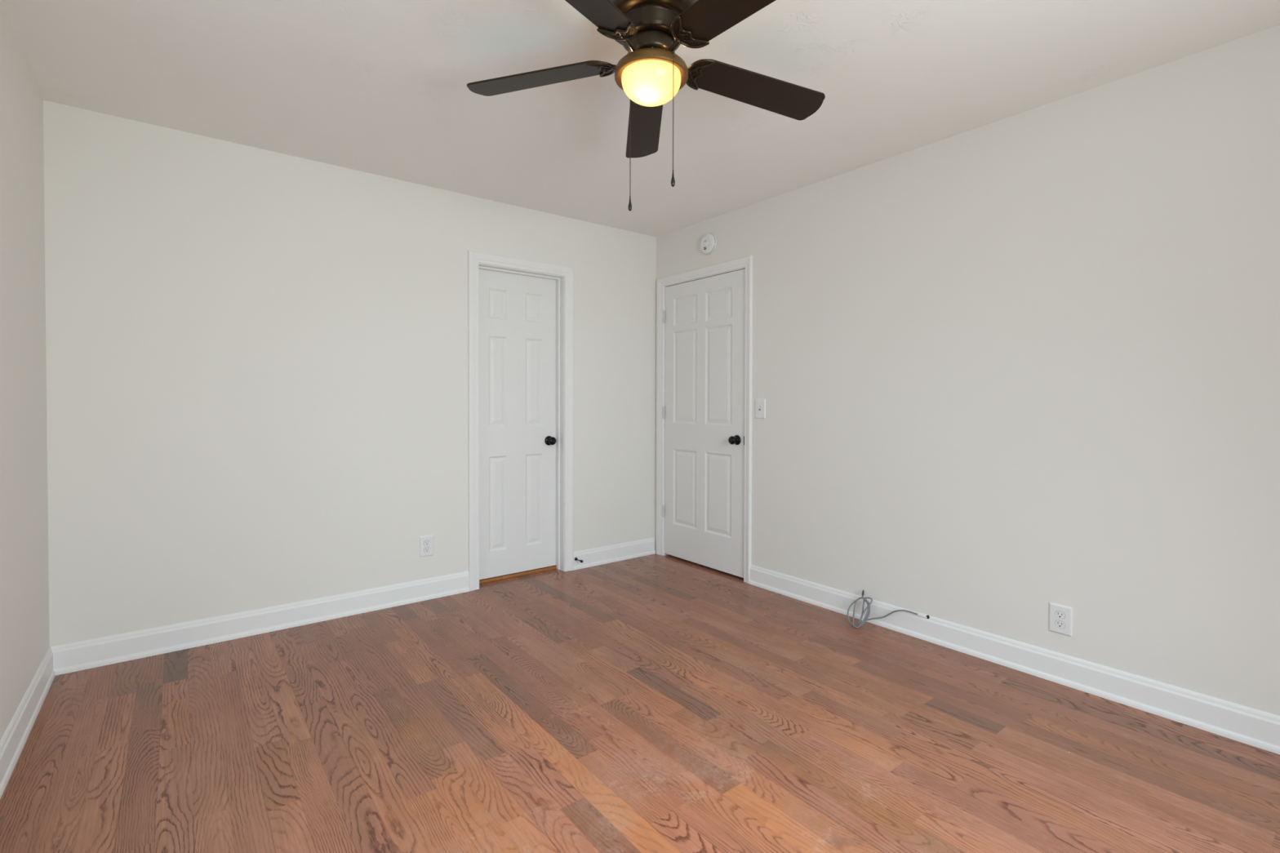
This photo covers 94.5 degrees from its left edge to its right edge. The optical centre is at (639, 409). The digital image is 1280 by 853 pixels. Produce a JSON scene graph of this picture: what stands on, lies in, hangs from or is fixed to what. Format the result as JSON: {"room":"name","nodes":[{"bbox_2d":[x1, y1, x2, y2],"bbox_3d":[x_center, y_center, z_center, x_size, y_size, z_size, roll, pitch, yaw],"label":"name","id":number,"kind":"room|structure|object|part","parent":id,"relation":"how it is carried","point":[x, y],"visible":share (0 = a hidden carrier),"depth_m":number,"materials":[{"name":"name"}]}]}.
{"room":"empty bedroom","nodes":[
{"label":"empty bedroom","id":0,"kind":"room"},
{"bbox_2d":[0,4,49,741],"bbox_3d":[-1.159,-0.056,0.676,0.115,2.440,4.565,-1,1,-38],"label":"wall","id":1,"kind":"structure","parent":0,"point":[24,637],"depth_m":2.10,"materials":[{"name":"paint"}]},
{"bbox_2d":[0,647,55,799],"bbox_3d":[-1.144,1.102,0.779,0.019,0.122,4.450,-1,1,-38],"label":"baseboard","id":2,"kind":"structure","parent":1,"relation":"attached to","point":[12,743],"depth_m":2.05,"materials":[{"name":"paint"}]},
{"bbox_2d":[43,100,656,646],"bbox_3d":[-1.233,-0.097,3.587,3.582,2.440,0.115,-1,1,-38],"label":"wall","id":3,"kind":"structure","parent":0,"point":[256,359],"depth_m":3.02,"materials":[{"name":"paint"}]},
{"bbox_2d":[49,571,469,675],"bbox_3d":[-1.786,1.068,3.089,1.850,0.122,0.019,-1,1,-38],"label":"baseboard","id":4,"kind":"structure","parent":3,"relation":"attached to","point":[109,650],"depth_m":2.94,"materials":[{"name":"paint"}]},
{"bbox_2d":[419,534,433,557],"bbox_3d":[-1.262,0.808,3.501,0.083,0.121,0.008,-1,1,-38],"label":"wall outlet","id":5,"kind":"object","parent":3,"relation":"attached to","point":[426,543],"visible":1,"depth_m":3.50,"materials":[{"name":"white plastic"}]},
{"bbox_2d":[423,546,430,551],"bbox_3d":[-1.260,0.828,3.499,0.034,0.028,0.002,-1,1,-38],"label":"receptacle","id":6,"kind":"object","parent":5,"relation":"attached to","point":[425,548],"depth_m":3.50,"materials":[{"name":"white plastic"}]},
{"bbox_2d":[423,540,430,545],"bbox_3d":[-1.260,0.788,3.499,0.034,0.028,0.002,-1,1,-38],"label":"receptacle","id":7,"kind":"object","parent":5,"relation":"attached to","point":[425,542],"depth_m":3.50,"materials":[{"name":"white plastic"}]},
{"bbox_2d":[479,269,556,579],"bbox_3d":[-0.809,0.094,3.941,0.602,1.998,0.100,-1,1,-38],"label":"door","id":8,"kind":"structure","parent":3,"relation":"in","point":[517,313],"depth_m":3.95,"materials":[{"name":"paint"}]},
{"bbox_2d":[467,250,573,591],"bbox_3d":[-0.795,0.069,3.921,0.752,2.101,0.132,-1,1,-38],"label":"door frame","id":9,"kind":"structure","parent":3,"relation":"attached to","point":[564,275],"depth_m":4.06,"materials":[{"name":"paint"}]},
{"bbox_3d":[-0.806,0.105,3.936,0.610,2.028,0.034,-1,1,-38],"label":"stop moulding","id":10,"kind":"part","parent":9,"relation":"part of","materials":[{"name":"paint"}]},
{"bbox_2d":[573,537,655,569],"bbox_3d":[-0.176,1.054,4.346,0.736,0.122,0.019,-1,1,-38],"label":"baseboard","id":11,"kind":"structure","parent":3,"relation":"attached to","point":[624,551],"depth_m":4.33,"materials":[{"name":"paint"}]},
{"bbox_2d":[0,552,1279,852],"bbox_3d":[0.165,1.141,2.552,4.498,0.001,5.861,-1,1,-38],"label":"floor","id":12,"kind":"structure","parent":0,"point":[655,703],"depth_m":2.04,"materials":[{"name":"brown wood"}]},
{"bbox_2d":[479,564,555,583],"bbox_3d":[-0.829,1.109,3.977,0.610,0.019,0.029,-1,1,-38],"label":"threshold","id":13,"kind":"object","parent":12,"relation":"on","point":[543,569],"visible":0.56,"depth_m":3.97,"materials":[{"name":"brown wood"}]},
{"bbox_2d":[847,590,929,628],"bbox_3d":[1.248,1.052,3.023,0.132,0.170,0.402,-1,1,-41],"label":"cable coil","id":14,"kind":"object","parent":12,"relation":"on","point":[860,624],"visible":1,"depth_m":3.08,"materials":[{"name":"plastic"}]},
{"bbox_2d":[0,0,1279,236],"bbox_3d":[0.312,-1.345,2.313,4.467,0.100,5.365,-1,1,-38],"label":"ceiling","id":15,"kind":"structure","parent":0,"point":[379,87],"depth_m":2.31,"materials":[{"name":"paint"}]},
{"bbox_2d":[466,0,825,211],"bbox_3d":[0.068,-0.980,1.866,1.271,0.619,1.222,-1,1,-38],"label":"ceiling fan","id":16,"kind":"object","parent":15,"relation":"hanging from","point":[651,74],"visible":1,"depth_m":1.86,"materials":[{"name":"brown wood"}]},
{"bbox_3d":[-0.350,-1.129,2.015,0.514,0.038,0.139,0,1,18],"label":"fan blade","id":17,"kind":"part","parent":16,"relation":"part of","materials":[{"name":"brown wood"}]},
{"bbox_3d":[-0.187,-1.131,1.565,0.139,0.037,0.514,1,1,36],"label":"fan blade","id":18,"kind":"part","parent":16,"relation":"part of","materials":[{"name":"brown wood"}]},
{"bbox_3d":[-0.030,-0.907,1.996,0.006,0.375,0.016,-1,1,-38],"label":"pull chain","id":19,"kind":"part","parent":16,"relation":"part of","materials":[{"name":"metal"}]},
{"bbox_3d":[0.013,-1.108,2.303,0.139,0.064,0.514,0,1,-1],"label":"fan blade","id":20,"kind":"part","parent":16,"relation":"part of","materials":[{"name":"brown wood"}]},
{"bbox_3d":[0.036,-1.031,1.902,0.190,0.081,0.190,-1,1,-38],"label":"lamp shade","id":21,"kind":"part","parent":16,"relation":"part of","materials":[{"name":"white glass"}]},
{"bbox_3d":[0.099,-0.910,1.810,0.006,0.363,0.015,0,1,-34],"label":"pull chain","id":22,"kind":"part","parent":16,"relation":"part of","materials":[{"name":"metal"}]},
{"bbox_3d":[0.294,-1.121,1.590,0.138,0.041,0.514,-1,1,-38],"label":"fan blade","id":23,"kind":"part","parent":16,"relation":"part of","materials":[{"name":"brown wood"}]},
{"bbox_3d":[0.407,-1.106,2.058,0.514,0.064,0.139,0,1,-21],"label":"fan blade","id":24,"kind":"part","parent":16,"relation":"part of","materials":[{"name":"brown wood"}]},
{"bbox_2d":[655,24,1279,715],"bbox_3d":[1.573,-0.080,2.810,0.115,2.440,4.565,-1,1,-38],"label":"wall","id":25,"kind":"structure","parent":0,"point":[1006,369],"depth_m":2.50,"materials":[{"name":"paint"}]},
{"bbox_2d":[662,268,745,577],"bbox_3d":[0.423,0.089,4.174,0.100,2.022,0.822,-1,1,-38],"label":"door","id":26,"kind":"structure","parent":25,"relation":"in","point":[704,318],"depth_m":4.15,"materials":[{"name":"paint"}]},
{"bbox_2d":[656,255,752,583],"bbox_3d":[0.467,0.062,4.215,0.132,2.113,0.951,-1,1,-38],"label":"door frame","id":27,"kind":"structure","parent":25,"relation":"attached to","point":[746,262],"depth_m":4.11,"materials":[{"name":"paint"}]},
{"bbox_2d":[699,232,716,254],"bbox_3d":[0.466,-1.148,4.092,0.038,0.147,0.147,-1,1,-38],"label":"smoke detector","id":28,"kind":"object","parent":25,"relation":"attached to","point":[708,243],"visible":1,"depth_m":4.07,"materials":[{"name":"white plastic"}]},
{"bbox_2d":[755,398,765,418],"bbox_3d":[0.756,-0.006,3.747,0.021,0.125,0.083,-1,1,-38],"label":"light switch","id":29,"kind":"object","parent":25,"relation":"attached to","point":[760,403],"visible":1,"depth_m":3.75,"materials":[{"name":"white plastic"}]},
{"bbox_2d":[749,564,1279,755],"bbox_3d":[1.782,1.085,2.448,0.019,0.122,3.478,-1,1,-38],"label":"baseboard","id":30,"kind":"structure","parent":25,"relation":"attached to","point":[1254,727],"depth_m":2.47,"materials":[{"name":"paint"}]},
{"bbox_2d":[1048,602,1072,636],"bbox_3d":[1.762,0.880,2.480,0.008,0.121,0.083,-1,1,-38],"label":"wall outlet","id":31,"kind":"object","parent":25,"relation":"attached to","point":[1060,617],"visible":1,"depth_m":2.48,"materials":[{"name":"white plastic"}]},
{"bbox_2d":[1054,620,1065,628],"bbox_3d":[1.760,0.900,2.478,0.003,0.030,0.037,-1,1,-38],"label":"receptacle","id":32,"kind":"object","parent":31,"relation":"attached to","point":[1058,624],"depth_m":2.48,"materials":[{"name":"white plastic"}]},
{"bbox_2d":[1055,610,1065,618],"bbox_3d":[1.760,0.860,2.478,0.003,0.030,0.037,-1,1,-38],"label":"receptacle","id":33,"kind":"object","parent":31,"relation":"attached to","point":[1059,614],"depth_m":2.48,"materials":[{"name":"white plastic"}]}
]}

